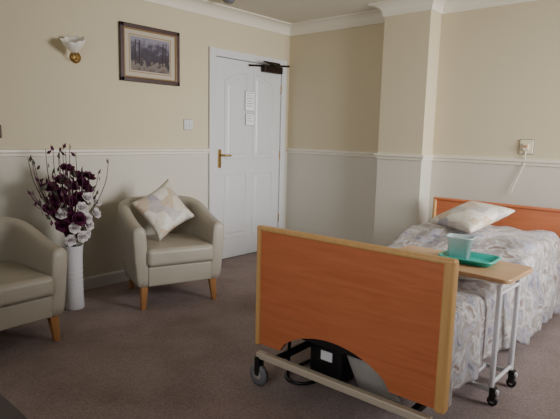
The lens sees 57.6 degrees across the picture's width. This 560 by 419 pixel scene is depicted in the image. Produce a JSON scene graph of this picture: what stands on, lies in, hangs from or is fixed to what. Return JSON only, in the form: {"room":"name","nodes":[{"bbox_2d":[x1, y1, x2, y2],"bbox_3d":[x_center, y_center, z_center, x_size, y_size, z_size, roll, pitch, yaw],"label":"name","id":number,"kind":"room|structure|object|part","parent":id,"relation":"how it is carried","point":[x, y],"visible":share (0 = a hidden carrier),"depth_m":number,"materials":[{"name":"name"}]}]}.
{"room":"care facility","nodes":[
{"label":"care facility","id":0,"kind":"room"},
{"bbox_2d":[0,0,289,276],"bbox_3d":[-1.676,-0.558,3.862,0.150,2.430,5.400,9,11,41],"label":"wall","id":1,"kind":"structure","parent":0,"point":[47,99],"depth_m":4.03,"materials":[{"name":"beige paint"}]},
{"bbox_2d":[60,35,85,63],"bbox_3d":[-1.506,-1.173,3.687,0.167,0.194,0.254,-3,10,-30],"label":"wall sconce","id":2,"kind":"object","parent":1,"relation":"attached to","point":[74,44],"visible":1,"depth_m":3.68,"materials":[{"name":"white glass"}]},
{"bbox_3d":[-1.484,-1.182,3.667,0.184,0.103,0.184,26,39,32],"label":"lamp shade","id":3,"kind":"part","parent":2,"relation":"part of","materials":[{"name":"white glass"}]},
{"bbox_2d":[83,269,128,289],"bbox_3d":[0.120,0.873,2.418,4.750,0.100,5.100,9,11,41],"label":"baseboard","id":4,"kind":"structure","parent":1,"relation":"attached to","point":[104,279],"depth_m":4.18,"materials":[{"name":"white paint"}]},
{"bbox_2d":[119,21,179,85],"bbox_3d":[-1.083,-1.291,4.268,0.028,0.456,0.580,9,11,41],"label":"framed picture","id":5,"kind":"object","parent":1,"relation":"attached to","point":[147,54],"visible":1,"depth_m":4.25,"materials":[{"name":"brown wood"}]},
{"bbox_3d":[-1.265,-1.266,4.066,0.028,0.456,0.034,9,11,41],"label":"frame","id":6,"kind":"part","parent":5,"relation":"part of","materials":[{"name":"brown wood"}]},
{"bbox_3d":[-1.077,-1.499,4.237,0.028,0.034,0.580,9,11,41],"label":"frame","id":7,"kind":"part","parent":5,"relation":"part of","materials":[{"name":"brown wood"}]},
{"bbox_2d":[130,35,169,73],"bbox_3d":[-1.085,-1.291,4.270,0.002,0.270,0.380,9,11,41],"label":"print","id":8,"kind":"object","parent":5,"relation":"on","point":[149,54],"depth_m":4.26},
{"bbox_3d":[-1.087,-1.082,4.298,0.028,0.034,0.580,9,11,41],"label":"frame","id":9,"kind":"part","parent":5,"relation":"part of","materials":[{"name":"brown wood"}]},
{"bbox_3d":[-0.900,-1.316,4.470,0.028,0.456,0.034,9,11,41],"label":"frame","id":10,"kind":"part","parent":5,"relation":"part of","materials":[{"name":"brown wood"}]},
{"bbox_2d":[183,119,192,129],"bbox_3d":[-0.834,-0.774,4.650,0.016,0.096,0.106,9,11,41],"label":"light switch","id":11,"kind":"object","parent":1,"relation":"attached to","point":[187,123],"visible":1,"depth_m":4.64,"materials":[{"name":"white paint"}]},
{"bbox_2d":[208,46,215,215],"bbox_3d":[-0.654,-0.497,4.893,0.028,2.060,0.075,9,11,41],"label":"trim","id":12,"kind":"structure","parent":1,"relation":"attached to","point":[212,50],"depth_m":4.84,"materials":[{"name":"white paint"}]},
{"bbox_2d":[215,57,280,258],"bbox_3d":[-0.323,-0.508,5.275,0.013,1.971,0.923,9,11,41],"label":"door","id":13,"kind":"structure","parent":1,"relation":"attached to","point":[226,68],"depth_m":5.23,"materials":[{"name":"white paint"}]},
{"bbox_2d":[218,149,220,167],"bbox_3d":[-0.589,-0.495,4.960,0.008,0.180,0.040,9,11,41],"label":"plate","id":14,"kind":"object","parent":13,"relation":"attached to","point":[219,150],"depth_m":4.95,"materials":[{"name":"gold metal"}]},
{"bbox_2d":[224,173,245,238],"bbox_3d":[-0.460,-0.039,5.191,0.018,0.655,0.307,9,11,41],"label":"panel moulding","id":15,"kind":"object","parent":13,"relation":"attached to","point":[236,173],"visible":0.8,"depth_m":5.19,"materials":[{"name":"white wood"}]},
{"bbox_2d":[227,177,242,233],"bbox_3d":[-0.457,-0.040,5.190,0.008,0.570,0.222,9,11,41],"label":"field","id":16,"kind":"object","parent":13,"relation":"attached to","point":[234,185],"depth_m":5.18,"materials":[{"name":"white wood"}]},
{"bbox_2d":[227,77,243,154],"bbox_3d":[-0.436,-0.931,5.060,0.008,0.770,0.222,9,11,41],"label":"field","id":17,"kind":"object","parent":13,"relation":"attached to","point":[235,144],"depth_m":5.05,"materials":[{"name":"white wood"}]},
{"bbox_2d":[224,73,247,158],"bbox_3d":[-0.439,-0.930,5.061,0.018,0.857,0.307,9,11,41],"label":"panel moulding","id":18,"kind":"object","parent":13,"relation":"attached to","point":[245,157],"visible":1,"depth_m":4.99,"materials":[{"name":"white wood"}]},
{"bbox_2d":[245,91,254,110],"bbox_3d":[-0.305,-1.100,5.168,0.002,0.190,0.125,9,11,41],"label":"notice","id":19,"kind":"object","parent":13,"relation":"attached to","point":[249,107],"visible":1,"depth_m":5.17,"materials":[{"name":"white paper"}]},
{"bbox_2d":[246,114,253,124],"bbox_3d":[-0.306,-0.918,5.199,0.002,0.110,0.115,9,11,41],"label":"notice","id":20,"kind":"object","parent":13,"relation":"attached to","point":[248,121],"visible":1,"depth_m":5.20,"materials":[{"name":"white paper"}]},
{"bbox_2d":[251,172,271,233],"bbox_3d":[-0.199,-0.075,5.480,0.018,0.655,0.307,9,11,41],"label":"panel moulding","id":21,"kind":"object","parent":13,"relation":"attached to","point":[254,172],"visible":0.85,"depth_m":5.40,"materials":[{"name":"white wood"}]},
{"bbox_2d":[254,176,268,228],"bbox_3d":[-0.196,-0.076,5.479,0.008,0.570,0.221,9,11,41],"label":"field","id":22,"kind":"object","parent":13,"relation":"attached to","point":[261,201],"depth_m":5.47,"materials":[{"name":"white wood"}]},
{"bbox_2d":[252,74,273,158],"bbox_3d":[-0.177,-0.967,5.350,0.018,0.857,0.308,9,11,41],"label":"panel moulding","id":23,"kind":"object","parent":13,"relation":"attached to","point":[253,157],"visible":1,"depth_m":5.34,"materials":[{"name":"white wood"}]},
{"bbox_2d":[255,79,270,153],"bbox_3d":[-0.174,-0.967,5.349,0.008,0.770,0.221,9,11,41],"label":"field","id":24,"kind":"object","parent":13,"relation":"attached to","point":[263,92],"depth_m":5.34,"materials":[{"name":"white wood"}]},
{"bbox_2d":[249,64,289,67],"bbox_3d":[-0.104,-1.498,5.309,0.022,0.077,0.603,9,11,41],"label":"track","id":25,"kind":"object","parent":13,"relation":"attached to","point":[253,65],"visible":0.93,"depth_m":5.20,"materials":[{"name":"brown metal"}]},
{"bbox_2d":[261,61,282,74],"bbox_3d":[-0.110,-1.476,5.258,0.119,0.117,0.411,6,9,27],"label":"door closer","id":26,"kind":"object","parent":13,"relation":"attached to","point":[274,69],"depth_m":5.27,"materials":[{"name":"brown metal"}]},
{"bbox_3d":[-0.081,-1.501,5.234,0.033,0.059,0.404,5,9,22],"label":"closer arm","id":27,"kind":"part","parent":26,"relation":"part of","materials":[{"name":"brown metal"}]},
{"bbox_2d":[216,56,280,258],"bbox_3d":[-0.327,-0.508,5.279,0.004,1.985,0.935,9,11,41],"label":"seal","id":28,"kind":"object","parent":1,"relation":"attached to","point":[216,56],"visible":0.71,"depth_m":5.20,"materials":[{"name":"grey plastic"}]},
{"bbox_2d":[216,48,282,64],"bbox_3d":[-0.294,-1.525,5.122,0.028,0.074,1.083,9,11,41],"label":"trim","id":29,"kind":"structure","parent":1,"relation":"attached to","point":[220,52],"depth_m":5.04,"materials":[{"name":"white paint"}]},
{"bbox_2d":[0,148,559,167],"bbox_3d":[0.144,-0.161,2.267,4.750,0.060,5.100,9,11,41],"label":"rail","id":30,"kind":"object","parent":1,"relation":"attached to","point":[4,152],"visible":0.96,"depth_m":4.29,"materials":[{"name":"beige paint"}]},
{"bbox_2d":[277,60,286,227],"bbox_3d":[0.020,-0.590,5.639,0.028,2.060,0.075,9,11,41],"label":"trim","id":31,"kind":"structure","parent":1,"relation":"attached to","point":[284,75],"depth_m":5.61,"materials":[{"name":"white paint"}]},
{"bbox_2d":[0,252,559,418],"bbox_3d":[0.117,0.972,2.432,5.050,0.100,5.400,9,11,41],"label":"floor","id":32,"kind":"structure","parent":0,"point":[190,354],"depth_m":2.76,"materials":[{"name":"carpet"}]},
{"bbox_2d":[0,394,27,418],"bbox_3d":[-0.869,0.853,1.183,1.100,0.450,0.640,9,11,41],"label":"coffee table","id":33,"kind":"object","parent":32,"relation":"on","point":[7,410],"visible":1,"depth_m":1.47,"materials":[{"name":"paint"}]},
{"bbox_2d":[0,216,66,341],"bbox_3d":[-1.740,0.439,2.996,0.702,0.703,0.702,8,11,38],"label":"armchair","id":34,"kind":"object","parent":32,"relation":"on","point":[33,268],"visible":1,"depth_m":3.01,"materials":[{"name":"beige leather"}]},
{"bbox_3d":[-1.532,0.591,2.846,0.103,0.134,0.487,8,11,38],"label":"rail","id":35,"kind":"part","parent":34,"relation":"part of","materials":[{"name":"beige leather"}]},
{"bbox_2d":[0,261,53,306],"bbox_3d":[-1.689,0.439,2.955,0.572,0.123,0.510,8,11,38],"label":"seat cushion","id":36,"kind":"object","parent":34,"relation":"on","point":[22,283],"depth_m":2.90,"materials":[{"name":"beige leather"}]},
{"bbox_3d":[-1.366,0.710,3.068,0.057,0.165,0.054,8,11,38],"label":"leg","id":37,"kind":"part","parent":34,"relation":"part of","materials":[{"name":"brown wood"}]},
{"bbox_2d":[27,143,108,310],"bbox_3d":[-1.469,0.127,3.551,0.293,1.173,0.529,9,12,44],"label":"vase","id":38,"kind":"object","parent":32,"relation":"on","point":[68,221],"visible":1,"depth_m":3.52,"materials":[{"name":"white ceramic"}]},
{"bbox_2d":[118,195,223,310],"bbox_3d":[-0.879,0.296,3.975,0.696,0.744,0.695,-3,10,-30],"label":"armchair","id":39,"kind":"object","parent":32,"relation":"on","point":[192,250],"visible":0.89,"depth_m":3.76,"materials":[{"name":"beige leather"}]},
{"bbox_3d":[-1.189,0.556,4.119,0.053,0.175,0.056,-3,10,-30],"label":"leg","id":40,"kind":"part","parent":39,"relation":"part of","materials":[{"name":"brown wood"}]},
{"bbox_3d":[-0.976,0.629,3.653,0.053,0.175,0.056,-3,10,-30],"label":"leg","id":41,"kind":"part","parent":39,"relation":"part of","materials":[{"name":"brown wood"}]},
{"bbox_2d":[131,179,194,240],"bbox_3d":[-0.899,0.002,3.941,0.480,0.462,0.185,-6,11,-43],"label":"cushion","id":42,"kind":"object","parent":39,"relation":"on","point":[162,208],"visible":1,"depth_m":3.89,"materials":[{"name":"fabric"}]},
{"bbox_2d":[146,232,212,266],"bbox_3d":[-0.847,0.297,3.919,0.505,0.130,0.567,-3,10,-30],"label":"seat cushion","id":43,"kind":"object","parent":39,"relation":"on","point":[176,249],"depth_m":3.73,"materials":[{"name":"beige leather"}]},
{"bbox_3d":[-0.748,0.463,3.765,0.483,0.142,0.102,-3,10,-30],"label":"rail","id":44,"kind":"part","parent":39,"relation":"part of","materials":[{"name":"beige leather"}]},
{"bbox_3d":[-0.523,0.602,3.914,0.053,0.175,0.056,-3,10,-30],"label":"leg","id":45,"kind":"part","parent":39,"relation":"part of","materials":[{"name":"brown wood"}]},
{"bbox_2d":[250,197,559,418],"bbox_3d":[0.991,0.440,3.120,1.150,0.838,2.347,8,11,39],"label":"bed","id":46,"kind":"object","parent":32,"relation":"on","point":[400,322],"visible":0.89,"depth_m":2.31,"materials":[{"name":"brown wood"}]},
{"bbox_3d":[-0.099,0.384,2.565,0.028,0.615,0.044,8,11,40],"label":"footboard post","id":47,"kind":"part","parent":46,"relation":"part of","materials":[{"name":"brown wood"}]},
{"bbox_3d":[0.628,0.651,3.296,0.030,0.030,2.040,8,11,40],"label":"rail","id":48,"kind":"part","parent":46,"relation":"part of","materials":[{"name":"black plastic"}]},
{"bbox_3d":[0.288,0.620,2.308,0.800,0.060,0.030,8,11,39],"label":"deck foot rail","id":49,"kind":"part","parent":46,"relation":"part of","materials":[{"name":"black plastic"}]},
{"bbox_3d":[0.267,0.440,2.259,0.950,0.590,0.022,8,11,40],"label":"footboard panel","id":50,"kind":"part","parent":46,"relation":"part of","materials":[{"name":"brown wood"}]},
{"bbox_3d":[1.186,0.732,2.831,0.030,0.030,2.040,8,11,40],"label":"rail","id":51,"kind":"part","parent":46,"relation":"part of","materials":[{"name":"black plastic"}]},
{"bbox_3d":[1.308,0.177,4.335,0.030,0.570,0.044,8,11,40],"label":"headboard post","id":52,"kind":"part","parent":46,"relation":"part of","materials":[{"name":"brown wood"}]},
{"bbox_3d":[0.638,0.491,1.955,0.045,0.615,0.050,8,11,40],"label":"footboard post","id":53,"kind":"part","parent":46,"relation":"part of","materials":[{"name":"brown wood"}]},
{"bbox_2d":[426,201,516,232],"bbox_3d":[1.326,0.046,3.539,0.446,0.171,0.400,-3,9,-28],"label":"cushion","id":54,"kind":"object","parent":46,"relation":"on","point":[471,216],"visible":1,"depth_m":3.44,"materials":[{"name":"fabric"}]},
{"bbox_2d":[387,222,559,406],"bbox_3d":[0.983,0.495,3.140,0.986,0.646,2.178,8,11,40],"label":"quilt","id":55,"kind":"object","parent":46,"relation":"on","point":[539,250],"depth_m":2.99,"materials":[{"name":"white fabric"}]},
{"bbox_3d":[1.735,0.242,3.979,1.090,0.545,0.022,8,11,40],"label":"headboard panel","id":56,"kind":"part","parent":46,"relation":"part of","materials":[{"name":"brown wood"}]},
{"bbox_2d":[398,245,532,405],"bbox_3d":[0.900,0.579,2.718,0.700,0.632,0.370,9,11,42],"label":"table","id":57,"kind":"object","parent":32,"relation":"on","point":[500,273],"visible":0.66,"depth_m":2.48,"materials":[{"name":"brown wood"}]},
{"bbox_2d":[438,250,501,266],"bbox_3d":[0.987,0.254,2.653,0.282,0.028,0.218,8,10,37],"label":"serving tray","id":58,"kind":"object","parent":57,"relation":"on","point":[476,259],"visible":0.66,"depth_m":2.65,"materials":[{"name":"teal plastic"}]},
{"bbox_2d":[445,233,476,259],"bbox_3d":[0.948,0.197,2.682,0.148,0.117,0.122,6,10,31],"label":"plastic storage box","id":59,"kind":"object","parent":58,"relation":"on","point":[459,245],"visible":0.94,"depth_m":2.65,"materials":[{"name":"white"}]},
{"bbox_3d":[1.019,0.607,2.404,0.026,0.524,0.026,9,11,42],"label":"post","id":60,"kind":"part","parent":57,"relation":"part of","materials":[{"name":"white metal"}]},
{"bbox_3d":[1.196,0.583,2.594,0.026,0.524,0.026,9,11,42],"label":"post","id":61,"kind":"part","parent":57,"relation":"part of","materials":[{"name":"white metal"}]},
{"bbox_2d":[208,0,387,22],"bbox_3d":[0.177,-1.531,2.067,5.050,0.100,5.400,9,11,41],"label":"ceiling","id":62,"kind":"structure","parent":0,"point":[290,11],"depth_m":4.70,"materials":[{"name":"beige paint"}]},
{"bbox_2d":[223,0,234,3],"bbox_3d":[-0.445,-1.816,4.421,0.110,0.045,0.110,9,11,41],"label":"smoke detector","id":63,"kind":"object","parent":62,"relation":"attached to","point":[224,1],"visible":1,"depth_m":4.40,"materials":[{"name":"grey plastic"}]},
{"bbox_2d":[373,10,441,246],"bbox_3d":[1.139,-0.603,4.629,0.440,2.430,0.200,9,11,41],"label":"wall column","id":64,"kind":"structure","parent":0,"point":[411,44],"depth_m":4.51,"materials":[{"name":"beige paint"}]},
{"bbox_2d":[285,0,559,243],"bbox_3d":[1.900,-0.520,4.189,4.750,2.430,0.150,9,11,41],"label":"wall","id":65,"kind":"structure","parent":0,"point":[498,78],"depth_m":4.43,"materials":[{"name":"beige paint"}]},
{"bbox_2d":[142,0,537,35],"bbox_3d":[0.175,-1.429,2.082,4.750,0.105,5.100,9,11,41],"label":"crown molding","id":66,"kind":"structure","parent":65,"relation":"attached to","point":[383,9],"depth_m":4.69,"materials":[{"name":"beige paint"}]},
{"bbox_2d":[511,139,534,193],"bbox_3d":[1.933,-0.338,4.057,0.133,0.440,0.035,9,11,41],"label":"nurse call point","id":67,"kind":"object","parent":65,"relation":"attached to","point":[526,146],"visible":1,"depth_m":4.03,"materials":[{"name":"beige plastic"}]},
{"bbox_3d":[1.910,-0.296,4.076,0.084,0.351,0.014,7,10,33],"label":"pull cord","id":68,"kind":"part","parent":67,"relation":"part of","materials":[{"name":"beige paint"}]},
{"bbox_3d":[1.944,-0.492,4.023,0.044,0.055,0.018,9,11,41],"label":"button panel","id":69,"kind":"part","parent":67,"relation":"part of","materials":[{"name":"beige plastic"}]},
{"bbox_3d":[1.954,-0.496,4.034,0.100,0.110,0.012,9,11,41],"label":"plate","id":70,"kind":"part","parent":67,"relation":"part of","materials":[{"name":"beige plastic"}]}
]}

